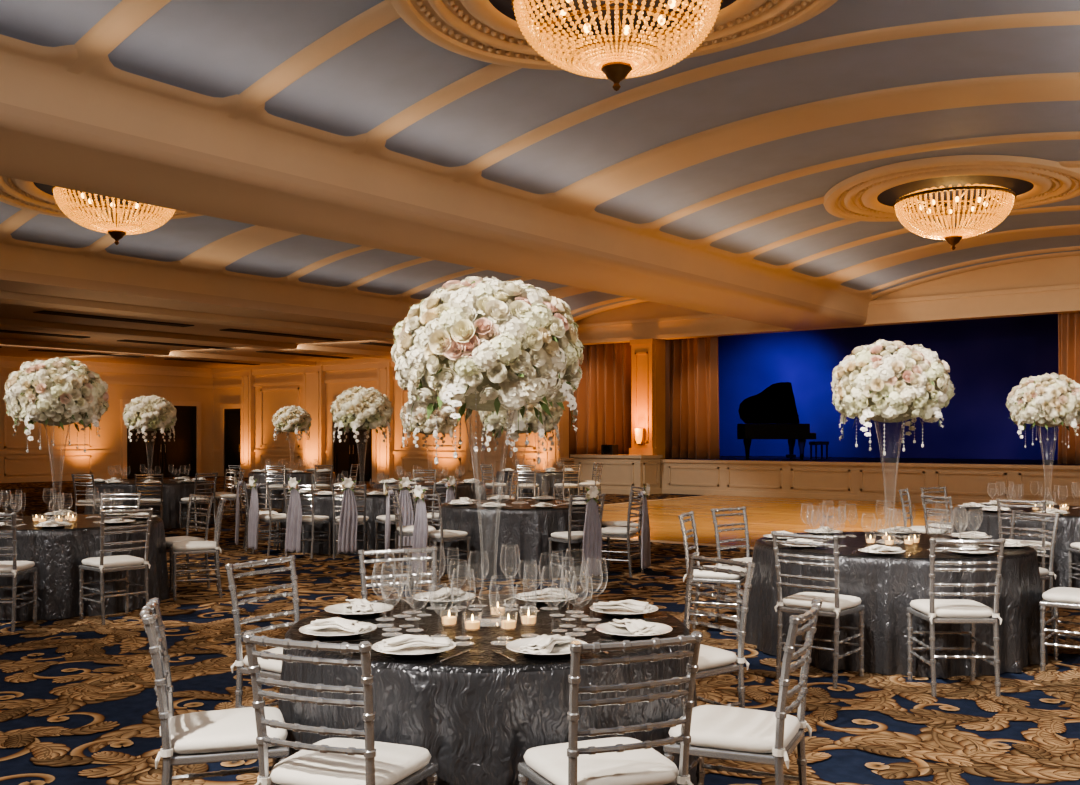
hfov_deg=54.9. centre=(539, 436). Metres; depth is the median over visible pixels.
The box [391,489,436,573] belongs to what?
chair
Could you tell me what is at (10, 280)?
ceiling
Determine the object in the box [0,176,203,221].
trim
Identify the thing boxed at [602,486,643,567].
chair
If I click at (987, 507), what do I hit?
folded napkin
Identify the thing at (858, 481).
stage front
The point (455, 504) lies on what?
dinner plate
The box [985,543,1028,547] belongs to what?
dinner plate
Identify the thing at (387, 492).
sash
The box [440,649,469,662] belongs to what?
knife
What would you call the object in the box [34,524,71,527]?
dinner plate
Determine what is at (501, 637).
wine glass
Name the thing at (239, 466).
chair
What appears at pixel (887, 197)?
ceiling
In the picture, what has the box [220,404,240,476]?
door
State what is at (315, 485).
cushion
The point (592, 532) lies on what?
sash
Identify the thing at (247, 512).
cushion
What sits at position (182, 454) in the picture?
door
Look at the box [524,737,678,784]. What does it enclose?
cushion
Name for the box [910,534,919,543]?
votive candle
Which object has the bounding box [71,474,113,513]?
chair
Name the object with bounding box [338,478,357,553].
sash
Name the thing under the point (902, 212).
chandelier
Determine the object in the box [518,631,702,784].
chair
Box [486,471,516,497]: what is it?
chair
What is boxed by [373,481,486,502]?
banquet table
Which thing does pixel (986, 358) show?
backdrop
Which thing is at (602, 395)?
stage curtain
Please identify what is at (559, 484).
cushion
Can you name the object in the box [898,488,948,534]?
chair
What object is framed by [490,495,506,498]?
folded napkin
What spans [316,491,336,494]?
folded napkin
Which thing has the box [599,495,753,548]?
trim
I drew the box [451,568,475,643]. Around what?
wine glass
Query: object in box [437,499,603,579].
banquet table
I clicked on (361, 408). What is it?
bouquet
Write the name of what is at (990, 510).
dinner plate
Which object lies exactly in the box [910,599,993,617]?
cushion
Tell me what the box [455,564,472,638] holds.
champagne flute
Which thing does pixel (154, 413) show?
bouquet
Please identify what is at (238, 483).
sash
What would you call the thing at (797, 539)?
folded napkin
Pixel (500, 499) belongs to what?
dinner plate
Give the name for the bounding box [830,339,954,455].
bouquet
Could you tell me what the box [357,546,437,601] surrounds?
chair
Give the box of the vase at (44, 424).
[44,424,68,521]
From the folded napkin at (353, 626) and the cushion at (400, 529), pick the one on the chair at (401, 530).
the cushion at (400, 529)
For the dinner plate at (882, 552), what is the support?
on the banquet table at (886, 585)
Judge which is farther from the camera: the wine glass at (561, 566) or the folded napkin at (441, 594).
the folded napkin at (441, 594)
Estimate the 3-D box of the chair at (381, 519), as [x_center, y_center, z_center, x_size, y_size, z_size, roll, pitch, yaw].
[-1.831,1.054,13.276,0.428,0.935,0.485,0,0,-28]
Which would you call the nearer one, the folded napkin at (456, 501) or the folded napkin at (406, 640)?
the folded napkin at (406, 640)
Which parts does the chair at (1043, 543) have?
post, rail, rail, rail, rail, rail, seat frame, post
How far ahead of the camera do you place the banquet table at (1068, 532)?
10.22 m
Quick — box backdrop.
[718,314,1057,459]
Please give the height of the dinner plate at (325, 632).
0.024 m
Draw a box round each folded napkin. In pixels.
[37,521,69,525]
[46,510,73,513]
[109,519,123,521]
[128,513,154,516]
[305,617,371,632]
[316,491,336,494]
[343,598,376,612]
[368,491,383,493]
[377,634,451,651]
[421,587,465,600]
[450,500,472,503]
[458,497,471,500]
[481,502,505,505]
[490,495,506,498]
[517,588,574,598]
[520,634,574,653]
[533,495,553,498]
[536,502,552,505]
[593,599,654,612]
[609,618,658,634]
[769,531,792,537]
[786,538,822,544]
[814,526,832,532]
[861,545,901,551]
[880,526,912,531]
[951,531,988,537]
[961,502,983,506]
[962,545,979,552]
[982,506,1009,509]
[1005,539,1024,545]
[1032,500,1055,503]
[1040,508,1066,512]
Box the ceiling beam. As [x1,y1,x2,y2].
[0,102,866,329]
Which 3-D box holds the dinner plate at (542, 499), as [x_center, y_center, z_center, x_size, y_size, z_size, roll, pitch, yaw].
[0.043,0.757,12.661,0.300,0.024,0.300,0,0,23]
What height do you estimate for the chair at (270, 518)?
0.935 m
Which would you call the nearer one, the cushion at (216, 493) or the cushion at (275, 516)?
the cushion at (275, 516)
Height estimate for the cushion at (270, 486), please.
0.064 m
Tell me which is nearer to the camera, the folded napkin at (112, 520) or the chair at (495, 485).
the folded napkin at (112, 520)
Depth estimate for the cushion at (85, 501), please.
16.62 m
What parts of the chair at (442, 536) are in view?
backrest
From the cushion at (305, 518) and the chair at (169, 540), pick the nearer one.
the chair at (169, 540)
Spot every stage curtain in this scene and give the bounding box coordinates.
[569,342,630,456]
[665,336,719,458]
[1058,312,1079,464]
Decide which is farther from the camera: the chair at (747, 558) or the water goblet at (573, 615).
the chair at (747, 558)
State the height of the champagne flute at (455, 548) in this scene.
0.278 m
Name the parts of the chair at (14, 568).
rail, rail, rail, rail, rail, rail, post, seat frame, leg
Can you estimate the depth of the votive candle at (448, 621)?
4.23 m
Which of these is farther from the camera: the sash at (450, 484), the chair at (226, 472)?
the chair at (226, 472)
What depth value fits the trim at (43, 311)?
27.49 m
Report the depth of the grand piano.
28.41 m
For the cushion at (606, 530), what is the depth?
11.33 m
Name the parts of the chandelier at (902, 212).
spoke frame, rod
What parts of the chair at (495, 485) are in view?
backrest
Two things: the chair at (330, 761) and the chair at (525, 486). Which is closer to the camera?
the chair at (330, 761)
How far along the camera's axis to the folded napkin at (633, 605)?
4.51 m
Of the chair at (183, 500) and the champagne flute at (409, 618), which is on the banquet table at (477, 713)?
the champagne flute at (409, 618)
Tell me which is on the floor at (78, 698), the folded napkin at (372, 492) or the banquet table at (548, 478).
the banquet table at (548, 478)
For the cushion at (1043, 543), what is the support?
on the chair at (1043, 543)
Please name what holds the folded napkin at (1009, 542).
on the dinner plate at (993, 545)
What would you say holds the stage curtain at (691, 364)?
on the floor at (751, 458)
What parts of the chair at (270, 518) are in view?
backrest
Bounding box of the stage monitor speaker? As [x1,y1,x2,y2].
[601,445,617,454]
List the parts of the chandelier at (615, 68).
spoke frame, bulb, bulb, bulb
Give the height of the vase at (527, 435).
0.929 m
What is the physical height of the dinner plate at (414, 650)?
0.024 m
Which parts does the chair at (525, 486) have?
backrest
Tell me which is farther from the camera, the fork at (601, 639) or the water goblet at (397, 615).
the water goblet at (397, 615)
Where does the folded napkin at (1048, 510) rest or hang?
on the dinner plate at (1037, 511)
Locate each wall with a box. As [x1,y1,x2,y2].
[0,367,212,478]
[213,255,1079,480]
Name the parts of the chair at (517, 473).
frame, backrest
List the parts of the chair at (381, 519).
backrest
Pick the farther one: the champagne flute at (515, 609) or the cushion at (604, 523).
the cushion at (604, 523)
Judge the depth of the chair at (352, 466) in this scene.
22.69 m
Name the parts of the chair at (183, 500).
backrest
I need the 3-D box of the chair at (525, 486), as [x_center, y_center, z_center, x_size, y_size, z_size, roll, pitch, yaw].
[-0.263,1.054,22.263,0.428,0.935,0.485,0,0,10]
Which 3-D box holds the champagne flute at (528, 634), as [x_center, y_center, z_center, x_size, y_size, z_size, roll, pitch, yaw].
[-0.038,0.629,4.014,0.069,0.278,0.069,0,0,-23]
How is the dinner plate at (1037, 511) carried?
on the banquet table at (1068, 532)
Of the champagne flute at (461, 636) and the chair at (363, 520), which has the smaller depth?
the champagne flute at (461, 636)
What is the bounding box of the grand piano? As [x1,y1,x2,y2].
[737,382,815,459]
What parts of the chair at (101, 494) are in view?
post, rail, rail, rail, post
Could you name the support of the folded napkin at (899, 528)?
on the dinner plate at (896, 532)
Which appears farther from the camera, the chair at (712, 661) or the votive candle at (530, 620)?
the chair at (712, 661)
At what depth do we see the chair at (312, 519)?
13.07 m
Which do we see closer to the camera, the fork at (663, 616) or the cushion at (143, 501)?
the fork at (663, 616)
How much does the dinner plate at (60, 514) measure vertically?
0.024 m
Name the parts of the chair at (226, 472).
backrest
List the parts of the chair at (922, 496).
post, rail, rail, rail, rail, rail, rail, post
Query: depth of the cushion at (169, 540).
10.28 m
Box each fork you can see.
[491,650,514,661]
[573,598,590,604]
[599,638,621,641]
[630,616,667,619]
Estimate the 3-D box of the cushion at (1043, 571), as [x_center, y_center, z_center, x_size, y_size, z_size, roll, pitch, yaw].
[3.674,1.032,8.078,0.412,0.064,0.421,0,0,-25]
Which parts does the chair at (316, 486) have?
backrest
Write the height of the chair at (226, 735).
0.934 m
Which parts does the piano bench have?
seat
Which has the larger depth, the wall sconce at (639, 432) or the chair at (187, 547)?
the wall sconce at (639, 432)
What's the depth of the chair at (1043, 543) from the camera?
9.80 m
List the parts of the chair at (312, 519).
backrest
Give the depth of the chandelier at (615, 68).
8.43 m
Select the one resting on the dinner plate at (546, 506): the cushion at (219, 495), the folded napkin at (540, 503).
the folded napkin at (540, 503)
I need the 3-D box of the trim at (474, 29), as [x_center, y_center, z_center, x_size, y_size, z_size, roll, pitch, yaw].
[0.635,-3.738,8.630,3.872,0.213,3.872,0,0,-27]
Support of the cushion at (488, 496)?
on the chair at (514, 479)
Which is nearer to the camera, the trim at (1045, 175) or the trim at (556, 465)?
the trim at (1045, 175)
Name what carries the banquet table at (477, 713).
on the floor at (78, 698)
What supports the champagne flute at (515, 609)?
on the banquet table at (477, 713)
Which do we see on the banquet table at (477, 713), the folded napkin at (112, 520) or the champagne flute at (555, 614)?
the champagne flute at (555, 614)
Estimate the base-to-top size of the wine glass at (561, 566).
0.276 m
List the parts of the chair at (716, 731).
leg, leg, seat frame, post, rail, rail, rail, rail, rail, rail, post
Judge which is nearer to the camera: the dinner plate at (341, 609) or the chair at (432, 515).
the dinner plate at (341, 609)
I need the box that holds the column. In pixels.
[629,338,664,458]
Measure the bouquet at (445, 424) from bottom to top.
0.936 m
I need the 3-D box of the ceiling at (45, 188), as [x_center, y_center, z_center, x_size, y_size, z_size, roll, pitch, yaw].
[-6.264,-3.654,15.395,2.240,0.052,2.240,0,0,38]
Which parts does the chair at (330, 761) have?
post, rail, rail, rail, rail, rail, rail, seat frame, post, leg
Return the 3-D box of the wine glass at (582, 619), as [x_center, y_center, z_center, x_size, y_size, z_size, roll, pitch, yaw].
[0.215,0.644,4.368,0.097,0.248,0.097,0,0,-22]
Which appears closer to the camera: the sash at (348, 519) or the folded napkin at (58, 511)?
the folded napkin at (58, 511)
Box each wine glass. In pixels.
[371,564,394,626]
[374,553,395,620]
[380,562,403,635]
[398,576,415,626]
[401,556,422,613]
[405,573,430,608]
[416,568,431,615]
[425,546,445,609]
[430,583,447,636]
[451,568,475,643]
[467,567,482,610]
[468,551,488,606]
[489,575,514,643]
[496,584,513,638]
[500,544,519,606]
[525,565,540,611]
[539,552,559,609]
[540,566,564,606]
[551,580,568,631]
[560,571,576,619]
[563,569,587,635]
[564,548,584,612]
[580,560,602,620]
[585,557,607,626]
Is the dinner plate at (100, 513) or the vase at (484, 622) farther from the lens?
the dinner plate at (100, 513)
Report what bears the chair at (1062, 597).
on the floor at (78, 698)
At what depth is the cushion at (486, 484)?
22.56 m
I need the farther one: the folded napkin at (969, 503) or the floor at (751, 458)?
the floor at (751, 458)
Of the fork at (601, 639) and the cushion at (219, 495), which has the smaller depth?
the fork at (601, 639)
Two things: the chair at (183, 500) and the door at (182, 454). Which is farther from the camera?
the door at (182, 454)
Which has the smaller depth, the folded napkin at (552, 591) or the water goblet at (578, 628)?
the water goblet at (578, 628)
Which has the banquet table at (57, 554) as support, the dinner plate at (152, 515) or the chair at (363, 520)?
the dinner plate at (152, 515)
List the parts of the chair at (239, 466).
backrest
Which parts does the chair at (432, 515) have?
backrest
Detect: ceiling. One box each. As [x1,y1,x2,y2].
[0,0,1079,294]
[0,201,635,316]
[0,269,403,368]
[33,182,147,204]
[489,0,735,34]
[877,175,1033,207]
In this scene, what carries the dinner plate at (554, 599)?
on the banquet table at (477, 713)
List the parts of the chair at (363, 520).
backrest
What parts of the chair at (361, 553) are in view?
post, rail, rail, rail, rail, post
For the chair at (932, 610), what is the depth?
6.09 m
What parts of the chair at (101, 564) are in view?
leg, post, seat frame, rail, rail, rail, rail, leg, rail, rail, post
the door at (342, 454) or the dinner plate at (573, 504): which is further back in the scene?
the door at (342, 454)
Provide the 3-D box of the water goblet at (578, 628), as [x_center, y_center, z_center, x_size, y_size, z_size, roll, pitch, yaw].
[0.168,0.662,4.143,0.085,0.212,0.085,0,0,22]
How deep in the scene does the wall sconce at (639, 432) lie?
28.03 m
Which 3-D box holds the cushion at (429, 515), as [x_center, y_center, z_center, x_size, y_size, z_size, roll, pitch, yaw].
[-1.418,1.032,13.669,0.412,0.064,0.421,0,0,38]
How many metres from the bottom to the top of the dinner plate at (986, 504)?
0.024 m
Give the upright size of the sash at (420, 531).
0.937 m
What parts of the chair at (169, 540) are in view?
leg, post, rail, rail, rail, rail, rail, rail, post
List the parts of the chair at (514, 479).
backrest, frame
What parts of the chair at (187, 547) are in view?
leg, seat frame, post, post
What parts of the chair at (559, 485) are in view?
backrest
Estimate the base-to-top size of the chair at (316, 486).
0.935 m
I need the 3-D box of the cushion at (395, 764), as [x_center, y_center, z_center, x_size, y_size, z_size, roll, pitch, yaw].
[-0.600,1.032,3.287,0.421,0.064,0.412,0,0,21]
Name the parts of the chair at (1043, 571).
post, rail, rail, rail, rail, rail, rail, seat frame, post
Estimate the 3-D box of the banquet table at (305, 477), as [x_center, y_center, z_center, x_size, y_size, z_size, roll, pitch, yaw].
[-5.489,1.145,22.987,1.980,0.750,1.967,0,0,4]
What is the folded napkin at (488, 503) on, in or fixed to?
on the dinner plate at (491, 506)
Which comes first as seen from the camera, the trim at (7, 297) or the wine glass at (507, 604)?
the wine glass at (507, 604)
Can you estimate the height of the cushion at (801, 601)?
0.064 m
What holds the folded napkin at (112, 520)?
on the dinner plate at (105, 521)
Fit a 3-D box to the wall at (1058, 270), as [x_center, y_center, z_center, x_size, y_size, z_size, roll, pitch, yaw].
[2.648,-1.480,28.797,39.200,6.000,0.300,0,0,38]
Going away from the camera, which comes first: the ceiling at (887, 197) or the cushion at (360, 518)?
the cushion at (360, 518)
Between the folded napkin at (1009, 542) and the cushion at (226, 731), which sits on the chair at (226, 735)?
the cushion at (226, 731)
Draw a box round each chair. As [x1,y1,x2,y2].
[0,513,37,631]
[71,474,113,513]
[79,508,152,624]
[99,493,141,513]
[135,474,162,519]
[140,597,289,784]
[165,494,213,592]
[172,497,226,600]
[179,472,217,529]
[212,469,237,518]
[215,470,244,523]
[225,555,299,762]
[228,465,257,506]
[241,480,278,551]
[243,632,437,784]
[251,483,297,555]
[265,465,289,508]
[283,484,331,558]
[305,465,332,489]
[332,484,368,558]
[334,464,358,488]
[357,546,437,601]
[375,483,418,553]
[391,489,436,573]
[412,492,470,582]
[413,469,435,480]
[427,482,457,544]
[480,464,507,494]
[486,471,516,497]
[487,472,518,499]
[516,465,538,498]
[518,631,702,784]
[548,493,604,584]
[553,464,580,499]
[579,463,602,502]
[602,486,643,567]
[602,491,643,577]
[663,598,821,784]
[678,511,746,640]
[683,554,754,707]
[711,506,751,621]
[771,531,864,687]
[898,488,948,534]
[907,538,1005,696]
[920,486,950,532]
[920,494,954,534]
[996,499,1053,593]
[1009,510,1059,628]
[1039,587,1079,670]
[1068,542,1079,587]
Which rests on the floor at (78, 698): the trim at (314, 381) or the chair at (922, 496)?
the chair at (922, 496)
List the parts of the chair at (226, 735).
rail, rail, rail, rail, post, post, rail, rail, seat frame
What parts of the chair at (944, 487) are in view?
rail, rail, post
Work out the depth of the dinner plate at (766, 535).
7.76 m
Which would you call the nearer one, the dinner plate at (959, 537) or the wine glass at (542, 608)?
the wine glass at (542, 608)
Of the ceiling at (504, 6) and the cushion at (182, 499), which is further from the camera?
the cushion at (182, 499)
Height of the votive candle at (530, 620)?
0.067 m
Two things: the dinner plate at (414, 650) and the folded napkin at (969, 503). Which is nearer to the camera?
the dinner plate at (414, 650)
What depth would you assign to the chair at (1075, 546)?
9.97 m
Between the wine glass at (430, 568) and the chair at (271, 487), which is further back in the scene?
the chair at (271, 487)
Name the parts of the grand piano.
leg, lid, leg, leg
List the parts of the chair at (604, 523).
backrest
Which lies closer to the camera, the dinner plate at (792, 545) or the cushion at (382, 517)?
the dinner plate at (792, 545)
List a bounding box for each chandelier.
[51,186,175,244]
[511,0,722,90]
[893,183,1016,249]
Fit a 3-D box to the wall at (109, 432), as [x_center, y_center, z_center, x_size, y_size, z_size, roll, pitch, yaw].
[-21.800,-0.980,29.137,0.200,5.000,29.200,0,0,38]
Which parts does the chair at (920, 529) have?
post, post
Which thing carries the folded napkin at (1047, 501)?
on the dinner plate
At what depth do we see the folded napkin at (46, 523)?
8.80 m
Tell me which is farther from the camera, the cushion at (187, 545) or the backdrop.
the backdrop
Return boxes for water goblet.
[381,575,402,630]
[392,566,411,616]
[431,583,453,640]
[449,560,467,608]
[514,583,536,639]
[519,560,536,608]
[569,566,588,616]
[572,575,592,630]
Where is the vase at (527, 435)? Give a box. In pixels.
[512,435,527,503]
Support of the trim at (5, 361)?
attached to the wall at (109, 432)
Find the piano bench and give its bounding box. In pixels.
[809,441,828,458]
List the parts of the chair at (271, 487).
backrest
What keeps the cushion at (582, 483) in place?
on the chair at (582, 484)
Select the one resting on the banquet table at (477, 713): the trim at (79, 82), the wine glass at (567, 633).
the wine glass at (567, 633)
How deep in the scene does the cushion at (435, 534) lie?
10.96 m
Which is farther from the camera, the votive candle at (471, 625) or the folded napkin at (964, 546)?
the folded napkin at (964, 546)
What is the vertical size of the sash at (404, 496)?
0.937 m
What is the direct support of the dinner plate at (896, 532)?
on the banquet table at (886, 585)
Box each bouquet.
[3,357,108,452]
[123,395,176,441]
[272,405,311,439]
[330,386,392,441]
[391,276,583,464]
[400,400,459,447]
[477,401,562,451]
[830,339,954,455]
[1006,372,1079,447]
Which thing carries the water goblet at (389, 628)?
on the banquet table at (477, 713)
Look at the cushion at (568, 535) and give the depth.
10.81 m
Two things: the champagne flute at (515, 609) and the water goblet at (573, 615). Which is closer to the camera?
the water goblet at (573, 615)
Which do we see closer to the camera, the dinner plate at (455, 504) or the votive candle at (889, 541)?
the votive candle at (889, 541)
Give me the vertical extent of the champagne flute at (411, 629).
0.278 m
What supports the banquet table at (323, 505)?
on the floor at (78, 698)
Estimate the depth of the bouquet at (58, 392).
9.23 m
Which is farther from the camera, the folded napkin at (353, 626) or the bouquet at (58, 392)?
the bouquet at (58, 392)
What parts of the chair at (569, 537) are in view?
backrest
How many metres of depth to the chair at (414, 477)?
18.94 m
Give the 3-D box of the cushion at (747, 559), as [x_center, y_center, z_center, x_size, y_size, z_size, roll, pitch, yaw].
[1.737,1.032,8.508,0.421,0.064,0.412,0,0,-40]
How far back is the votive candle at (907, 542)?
7.39 m
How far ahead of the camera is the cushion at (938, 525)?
11.97 m
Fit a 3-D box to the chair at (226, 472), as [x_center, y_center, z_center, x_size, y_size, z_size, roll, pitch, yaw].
[-5.805,1.054,18.945,0.428,0.935,0.485,0,0,45]
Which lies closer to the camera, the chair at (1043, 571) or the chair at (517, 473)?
the chair at (1043, 571)
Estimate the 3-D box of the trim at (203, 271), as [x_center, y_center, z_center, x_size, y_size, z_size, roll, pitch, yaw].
[-5.466,-3.300,16.421,7.000,0.940,29.200,0,0,38]
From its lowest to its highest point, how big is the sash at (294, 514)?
0.937 m
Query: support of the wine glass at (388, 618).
on the banquet table at (477, 713)
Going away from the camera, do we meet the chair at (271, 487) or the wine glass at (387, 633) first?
the wine glass at (387, 633)
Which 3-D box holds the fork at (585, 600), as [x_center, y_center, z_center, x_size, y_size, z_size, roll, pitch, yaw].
[0.197,0.765,4.827,0.022,0.005,0.195,0,0,22]
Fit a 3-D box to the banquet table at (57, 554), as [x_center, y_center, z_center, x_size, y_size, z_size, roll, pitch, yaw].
[-4.404,1.145,9.481,1.939,0.750,1.924,0,0,38]
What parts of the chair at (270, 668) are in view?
post, seat frame, rail, rail, rail, rail, rail, rail, post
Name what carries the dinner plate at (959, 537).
on the banquet table at (886, 585)
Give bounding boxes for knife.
[311,616,357,620]
[324,639,372,642]
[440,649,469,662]
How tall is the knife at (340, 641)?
0.006 m
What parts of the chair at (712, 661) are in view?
post, rail, rail, rail, rail, seat frame, rail, rail, post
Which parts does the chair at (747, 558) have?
post, rail, rail, rail, rail, rail, rail, post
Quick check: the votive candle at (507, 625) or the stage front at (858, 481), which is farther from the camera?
the stage front at (858, 481)
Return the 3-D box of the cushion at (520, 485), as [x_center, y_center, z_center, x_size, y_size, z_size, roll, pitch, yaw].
[-0.257,1.032,22.299,0.421,0.064,0.412,0,0,10]
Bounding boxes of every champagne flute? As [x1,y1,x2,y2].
[405,553,420,619]
[406,560,422,630]
[445,548,460,611]
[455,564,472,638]
[505,547,516,610]
[521,563,538,636]
[550,550,564,615]
[559,557,575,626]
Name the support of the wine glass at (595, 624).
on the banquet table at (477, 713)
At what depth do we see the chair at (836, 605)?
6.44 m
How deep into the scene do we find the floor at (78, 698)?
6.49 m
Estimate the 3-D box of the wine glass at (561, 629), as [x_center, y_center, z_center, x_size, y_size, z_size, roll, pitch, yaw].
[0.078,0.667,4.121,0.072,0.201,0.072,0,0,23]
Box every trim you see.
[0,0,1079,316]
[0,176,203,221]
[0,201,646,321]
[0,290,395,365]
[0,310,393,364]
[0,356,212,482]
[212,358,562,482]
[390,0,837,69]
[552,462,573,469]
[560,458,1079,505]
[570,454,662,494]
[577,284,1079,343]
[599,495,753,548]
[823,155,1079,221]
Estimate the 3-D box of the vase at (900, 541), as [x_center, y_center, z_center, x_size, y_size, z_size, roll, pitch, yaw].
[2.541,0.303,7.550,0.260,0.929,0.260,0,0,38]
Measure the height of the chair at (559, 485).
0.935 m
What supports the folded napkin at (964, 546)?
on the dinner plate at (958, 552)
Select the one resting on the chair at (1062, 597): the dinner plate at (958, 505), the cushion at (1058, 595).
the cushion at (1058, 595)
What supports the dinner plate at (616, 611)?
on the banquet table at (477, 713)
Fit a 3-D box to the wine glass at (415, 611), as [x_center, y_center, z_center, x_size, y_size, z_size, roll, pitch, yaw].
[-0.561,0.644,4.553,0.097,0.248,0.097,0,0,22]
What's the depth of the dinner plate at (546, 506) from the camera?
11.25 m
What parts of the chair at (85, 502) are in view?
backrest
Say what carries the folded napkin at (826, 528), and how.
on the dinner plate at (808, 530)
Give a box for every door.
[121,399,200,478]
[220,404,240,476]
[329,404,376,481]
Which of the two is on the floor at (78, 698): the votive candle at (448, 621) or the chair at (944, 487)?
the chair at (944, 487)
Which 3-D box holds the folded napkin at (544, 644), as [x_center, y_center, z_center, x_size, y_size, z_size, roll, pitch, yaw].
[0.027,0.731,3.727,0.111,0.044,0.259,0,0,26]
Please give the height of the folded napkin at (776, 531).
0.044 m
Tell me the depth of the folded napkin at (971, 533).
7.81 m
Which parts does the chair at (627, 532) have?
backrest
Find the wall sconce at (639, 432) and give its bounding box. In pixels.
[635,428,644,444]
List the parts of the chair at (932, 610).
leg, post, seat frame, rail, rail, rail, rail, rail, rail, leg, post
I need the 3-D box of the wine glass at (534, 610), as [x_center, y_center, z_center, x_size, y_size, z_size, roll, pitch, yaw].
[-0.032,0.667,4.588,0.072,0.201,0.072,0,0,23]
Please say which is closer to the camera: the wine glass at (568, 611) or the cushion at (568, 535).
the wine glass at (568, 611)
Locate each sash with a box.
[234,475,242,544]
[248,476,259,549]
[285,477,301,552]
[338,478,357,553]
[384,482,393,565]
[395,477,413,548]
[411,485,427,572]
[445,476,455,502]
[582,486,601,576]
[639,483,650,569]
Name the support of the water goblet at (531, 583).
on the banquet table at (477, 713)
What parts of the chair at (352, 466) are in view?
backrest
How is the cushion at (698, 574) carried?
on the chair at (704, 576)
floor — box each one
[0,476,1079,784]
[665,456,1079,465]
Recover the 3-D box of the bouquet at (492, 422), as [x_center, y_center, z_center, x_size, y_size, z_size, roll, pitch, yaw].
[-0.230,-0.286,12.003,0.974,0.913,1.004,0,0,23]
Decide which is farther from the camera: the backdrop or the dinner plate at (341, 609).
the backdrop
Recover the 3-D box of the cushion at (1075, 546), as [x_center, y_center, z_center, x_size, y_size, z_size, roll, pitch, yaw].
[5.267,1.032,9.785,0.421,0.064,0.412,0,0,5]
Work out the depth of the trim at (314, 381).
36.42 m
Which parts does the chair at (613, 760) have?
leg, post, seat frame, rail, rail, rail, rail, rail, rail, post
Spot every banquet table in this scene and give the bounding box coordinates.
[0,514,169,620]
[84,479,213,528]
[247,471,336,507]
[278,594,696,784]
[282,489,438,553]
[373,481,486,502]
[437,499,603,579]
[494,470,580,499]
[745,531,1047,677]
[953,504,1079,591]
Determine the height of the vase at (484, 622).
0.929 m
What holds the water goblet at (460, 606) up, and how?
on the banquet table at (477, 713)
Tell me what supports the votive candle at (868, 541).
on the banquet table at (886, 585)
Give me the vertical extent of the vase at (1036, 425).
0.929 m
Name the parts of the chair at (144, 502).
backrest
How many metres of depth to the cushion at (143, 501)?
16.62 m
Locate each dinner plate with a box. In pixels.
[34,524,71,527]
[44,512,75,515]
[99,520,134,523]
[100,513,131,515]
[130,515,156,519]
[299,622,376,637]
[315,493,337,495]
[324,602,393,615]
[366,493,384,495]
[372,641,455,656]
[412,592,475,603]
[448,503,473,505]
[480,505,506,507]
[486,498,510,500]
[506,638,587,656]
[515,592,577,603]
[530,505,557,507]
[531,498,555,500]
[565,502,586,505]
[590,604,657,615]
[596,622,671,637]
[763,534,793,539]
[782,544,817,547]
[804,529,841,534]
[858,548,905,554]
[877,530,916,534]
[949,535,991,539]
[951,551,994,554]
[958,505,986,507]
[979,503,1007,505]
[980,509,1010,511]
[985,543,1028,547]
[1037,511,1069,514]
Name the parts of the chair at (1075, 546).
leg, seat frame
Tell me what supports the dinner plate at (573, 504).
on the banquet table at (528, 527)
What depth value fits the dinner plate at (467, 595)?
4.87 m
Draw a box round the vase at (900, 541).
[873,420,906,543]
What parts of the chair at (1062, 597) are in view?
leg, leg, seat frame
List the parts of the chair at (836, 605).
post, leg, rail, rail, rail, rail, rail, rail, seat frame, post, leg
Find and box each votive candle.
[32,514,40,521]
[68,514,76,521]
[440,607,457,626]
[463,612,480,630]
[489,599,505,616]
[500,611,516,630]
[520,607,536,625]
[865,534,875,543]
[884,535,894,544]
[904,538,913,544]
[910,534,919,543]
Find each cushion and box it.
[0,561,34,572]
[77,499,111,503]
[82,555,143,567]
[135,499,162,503]
[165,536,204,545]
[170,707,287,753]
[172,541,215,550]
[181,497,209,501]
[212,492,232,494]
[215,494,240,497]
[243,647,282,672]
[246,511,277,514]
[259,513,285,519]
[269,485,287,487]
[269,738,430,784]
[302,515,328,521]
[309,484,329,487]
[336,516,368,521]
[376,515,394,520]
[397,525,435,532]
[427,513,438,518]
[428,530,467,538]
[485,483,505,485]
[486,495,511,497]
[518,484,538,486]
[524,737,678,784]
[551,531,582,539]
[554,483,576,486]
[579,482,599,484]
[602,521,637,527]
[602,527,638,534]
[669,705,800,752]
[693,565,746,579]
[698,644,736,670]
[722,557,751,568]
[782,592,860,610]
[908,526,947,533]
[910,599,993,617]
[929,523,950,527]
[1016,540,1050,549]
[1039,567,1048,575]
[1042,587,1079,603]
[1070,542,1079,549]
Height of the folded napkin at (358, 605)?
0.044 m
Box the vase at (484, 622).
[464,410,515,626]
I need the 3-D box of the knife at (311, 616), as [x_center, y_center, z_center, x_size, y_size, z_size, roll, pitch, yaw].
[-0.867,0.765,4.381,0.225,0.006,0.015,0,0,22]
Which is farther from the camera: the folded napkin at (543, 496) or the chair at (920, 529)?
the folded napkin at (543, 496)
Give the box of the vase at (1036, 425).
[1036,425,1059,509]
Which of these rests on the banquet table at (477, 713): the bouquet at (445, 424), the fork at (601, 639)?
the fork at (601, 639)
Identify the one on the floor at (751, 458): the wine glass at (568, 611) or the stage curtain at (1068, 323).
the stage curtain at (1068, 323)
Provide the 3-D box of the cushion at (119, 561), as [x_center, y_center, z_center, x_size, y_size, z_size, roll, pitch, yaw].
[-3.549,1.032,8.666,0.412,0.064,0.421,0,0,44]
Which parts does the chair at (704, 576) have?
post, rail, post, seat frame, leg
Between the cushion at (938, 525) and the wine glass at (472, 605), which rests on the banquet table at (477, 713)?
the wine glass at (472, 605)
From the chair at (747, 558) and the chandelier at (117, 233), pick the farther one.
the chandelier at (117, 233)
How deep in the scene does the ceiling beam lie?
12.39 m
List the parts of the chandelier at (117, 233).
spoke frame, rod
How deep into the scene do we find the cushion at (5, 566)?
8.23 m
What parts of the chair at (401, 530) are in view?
backrest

